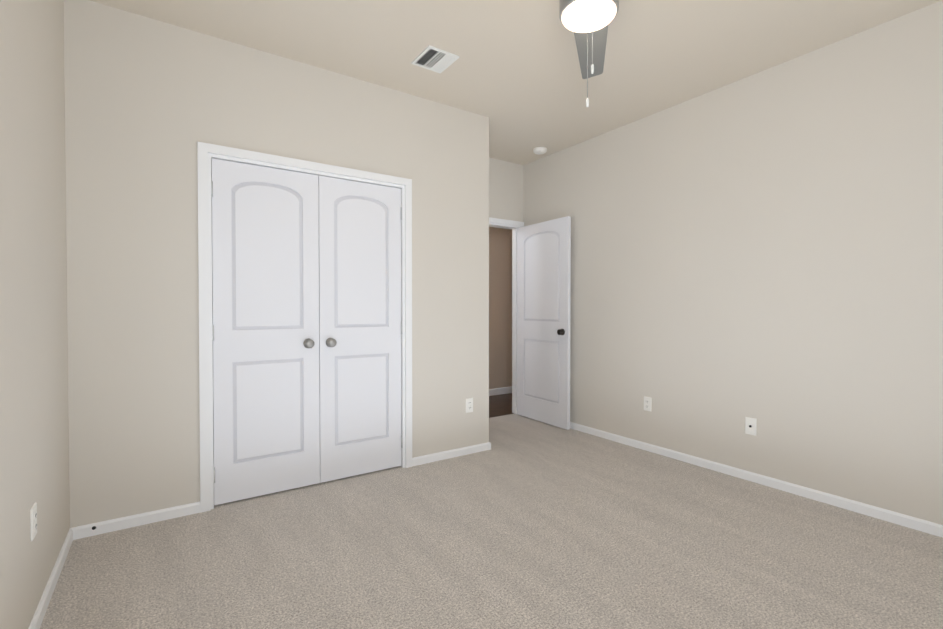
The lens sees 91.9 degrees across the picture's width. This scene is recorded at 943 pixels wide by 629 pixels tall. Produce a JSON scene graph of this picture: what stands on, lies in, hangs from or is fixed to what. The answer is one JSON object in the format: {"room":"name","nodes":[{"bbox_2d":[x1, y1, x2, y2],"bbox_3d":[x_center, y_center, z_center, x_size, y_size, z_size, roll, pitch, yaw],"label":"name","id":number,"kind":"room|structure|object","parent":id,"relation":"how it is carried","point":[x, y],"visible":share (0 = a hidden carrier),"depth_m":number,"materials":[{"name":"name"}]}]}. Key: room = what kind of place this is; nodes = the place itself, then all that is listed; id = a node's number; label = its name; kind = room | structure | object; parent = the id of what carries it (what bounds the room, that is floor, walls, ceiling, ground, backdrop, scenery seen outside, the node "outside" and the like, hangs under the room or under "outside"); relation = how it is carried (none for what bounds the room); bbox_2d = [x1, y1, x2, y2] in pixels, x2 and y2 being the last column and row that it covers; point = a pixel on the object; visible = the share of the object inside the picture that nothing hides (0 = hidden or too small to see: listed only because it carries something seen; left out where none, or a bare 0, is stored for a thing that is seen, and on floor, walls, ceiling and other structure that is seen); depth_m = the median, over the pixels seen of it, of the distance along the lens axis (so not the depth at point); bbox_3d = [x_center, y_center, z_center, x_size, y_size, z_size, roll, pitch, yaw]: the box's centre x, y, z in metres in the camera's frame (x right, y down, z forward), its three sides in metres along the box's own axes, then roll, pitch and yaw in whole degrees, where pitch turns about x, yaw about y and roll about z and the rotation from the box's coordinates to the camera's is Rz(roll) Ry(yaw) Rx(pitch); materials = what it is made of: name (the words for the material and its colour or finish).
{"room":"empty bedroom","nodes":[
{"label":"empty bedroom","id":0,"kind":"room"},
{"bbox_2d":[0,0,69,628],"bbox_3d":[-1.575,-0.220,1.513,0.120,2.740,5.750,-1,1,-34],"label":"wall","id":1,"kind":"structure","parent":0,"point":[34,438],"depth_m":1.66,"materials":[{"name":"beige paint"}]},
{"bbox_2d":[30,502,36,540],"bbox_3d":[-1.581,0.748,1.650,0.009,0.115,0.070,-1,1,-34],"label":"outlet","id":2,"kind":"object","parent":1,"relation":"attached to","point":[33,518],"visible":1,"depth_m":1.63,"materials":[{"name":"white plastic"}]},
{"bbox_2d":[28,527,75,628],"bbox_3d":[-1.005,1.130,0.813,0.013,0.060,3.620,-1,1,-34],"label":"baseboard","id":3,"kind":"structure","parent":1,"relation":"attached to","point":[36,622],"depth_m":1.88,"materials":[{"name":"white paint"}]},
{"bbox_2d":[64,0,488,527],"bbox_3d":[-1.168,-0.245,3.357,2.630,2.740,0.800,-1,1,-34],"label":"wall","id":4,"kind":"structure","parent":0,"point":[150,103],"depth_m":2.55,"materials":[{"name":"beige paint"}]},
{"bbox_2d":[76,501,199,538],"bbox_3d":[-1.778,1.107,2.468,0.537,0.060,0.013,-1,1,-34],"label":"baseboard","id":5,"kind":"structure","parent":4,"relation":"attached to","point":[126,522],"depth_m":2.45,"materials":[{"name":"white paint"}]},
{"bbox_2d":[211,158,319,504],"bbox_3d":[-1.253,0.104,2.830,0.612,2.031,0.091,-1,1,-34],"label":"closet door","id":6,"kind":"structure","parent":4,"relation":"in","point":[265,313],"depth_m":2.82,"materials":[{"name":"white paint"}]},
{"bbox_2d":[197,141,411,512],"bbox_3d":[-1.033,0.072,3.032,1.348,2.115,0.137,-1,1,-34],"label":"trim","id":7,"kind":"structure","parent":4,"relation":"attached to","point":[207,153],"depth_m":2.68,"materials":[{"name":"white paint"}]},
{"bbox_2d":[318,176,400,482],"bbox_3d":[-0.753,0.100,3.170,0.588,2.031,0.091,-1,1,-34],"label":"closet door","id":8,"kind":"structure","parent":4,"relation":"in","point":[360,320],"depth_m":3.17,"materials":[{"name":"white paint"}]},
{"bbox_2d":[412,442,490,465],"bbox_3d":[-0.156,1.092,3.572,0.695,0.060,0.013,-1,1,-34],"label":"baseboard","id":9,"kind":"structure","parent":4,"relation":"attached to","point":[429,458],"depth_m":3.56,"materials":[{"name":"white paint"}]},
{"bbox_2d":[466,398,472,412],"bbox_3d":[-0.015,0.731,3.666,0.070,0.115,0.009,-1,1,-34],"label":"outlet","id":10,"kind":"object","parent":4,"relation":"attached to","point":[469,404],"visible":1,"depth_m":3.66,"materials":[{"name":"white plastic"}]},
{"bbox_2d":[40,414,942,628],"bbox_3d":[0.312,1.191,2.146,3.930,0.100,4.640,-1,1,-34],"label":"floor","id":11,"kind":"structure","parent":0,"point":[524,522],"depth_m":2.15,"materials":[{"name":"beige carpet"}]},
{"bbox_2d":[489,227,511,388],"bbox_3d":[-1.040,-0.272,5.283,5.010,2.740,0.120,-1,1,-34],"label":"wall","id":12,"kind":"structure","parent":0,"point":[500,307],"depth_m":6.18,"materials":[{"name":"beige paint"}]},
{"bbox_2d":[489,386,511,395],"bbox_3d":[-1.052,1.054,5.213,4.890,0.090,0.013,-1,1,-34],"label":"baseboard","id":13,"kind":"structure","parent":12,"relation":"attached to","point":[500,391],"depth_m":6.19,"materials":[{"name":"white paint"}]},
{"bbox_2d":[489,393,513,417],"bbox_3d":[-0.860,1.157,4.826,5.010,0.096,1.110,-1,1,-34],"label":"floor","id":14,"kind":"structure","parent":0,"point":[500,405],"depth_m":5.51,"materials":[{"name":"brown wood"}]},
{"bbox_2d":[489,157,522,221],"bbox_3d":[-0.989,-0.255,4.036,3.690,2.740,0.120,-1,1,-34],"label":"wall","id":15,"kind":"structure","parent":0,"point":[506,190],"depth_m":4.87,"materials":[{"name":"beige paint"}]},
{"bbox_2d":[489,217,523,413],"bbox_3d":[0.170,0.047,4.826,0.910,2.115,0.160,-1,1,-34],"label":"door frame","id":16,"kind":"structure","parent":15,"relation":"attached to","point":[512,225],"depth_m":5.04,"materials":[{"name":"white paint"}]},
{"bbox_2d":[517,216,570,429],"bbox_3d":[0.704,0.080,4.652,0.121,2.031,0.769,-1,1,-34],"label":"entry door","id":17,"kind":"structure","parent":15,"relation":"in","point":[543,310],"depth_m":4.61,"materials":[{"name":"white paint"}]},
{"bbox_2d":[90,0,940,164],"bbox_3d":[0.446,-1.669,2.870,5.010,0.120,5.750,-1,1,-34],"label":"ceiling","id":18,"kind":"structure","parent":0,"point":[512,72],"depth_m":2.71,"materials":[{"name":"paint"}]},
{"bbox_2d":[411,45,458,72],"bbox_3d":[-0.230,-1.603,2.877,0.215,0.013,0.235,-1,1,-34],"label":"ceiling vent","id":19,"kind":"object","parent":18,"relation":"in","point":[434,59],"visible":1,"depth_m":2.87,"materials":[{"name":"white metal"}]},
{"bbox_2d":[533,147,546,154],"bbox_3d":[0.675,-1.609,4.497,0.136,0.044,0.136,-1,1,-34],"label":"smoke detector","id":20,"kind":"object","parent":18,"relation":"attached to","point":[539,150],"visible":1,"depth_m":4.46,"materials":[{"name":"white plastic"}]},
{"bbox_2d":[559,0,618,107],"bbox_3d":[0.457,-1.180,1.668,1.295,0.825,1.267,-1,1,-34],"label":"ceiling fan","id":21,"kind":"object","parent":18,"relation":"hanging from","point":[586,22],"visible":1,"depth_m":1.82,"materials":[{"name":"white glass"}]},
{"bbox_2d":[523,0,942,524],"bbox_3d":[1.872,-0.243,3.220,0.120,2.740,4.690,-1,1,-34],"label":"wall","id":22,"kind":"structure","parent":0,"point":[764,248],"depth_m":2.93,"materials":[{"name":"beige paint"}]},
{"bbox_2d":[644,396,650,411],"bbox_3d":[1.444,0.734,3.747,0.009,0.115,0.070,-1,1,-34],"label":"outlet","id":23,"kind":"object","parent":22,"relation":"attached to","point":[647,403],"visible":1,"depth_m":3.74,"materials":[{"name":"white plastic"}]},
{"bbox_2d":[745,417,756,435],"bbox_3d":[1.888,0.757,3.088,0.017,0.115,0.070,-1,1,-34],"label":"outlet","id":24,"kind":"object","parent":22,"relation":"attached to","point":[750,425],"visible":1,"depth_m":3.09,"materials":[{"name":"white plastic"}]},
{"bbox_2d":[570,422,942,537],"bbox_3d":[1.825,1.097,3.206,0.033,0.060,4.450,-1,1,-34],"label":"baseboard","id":25,"kind":"structure","parent":22,"relation":"attached to","point":[911,522],"depth_m":2.92,"materials":[{"name":"white paint"}]}
]}

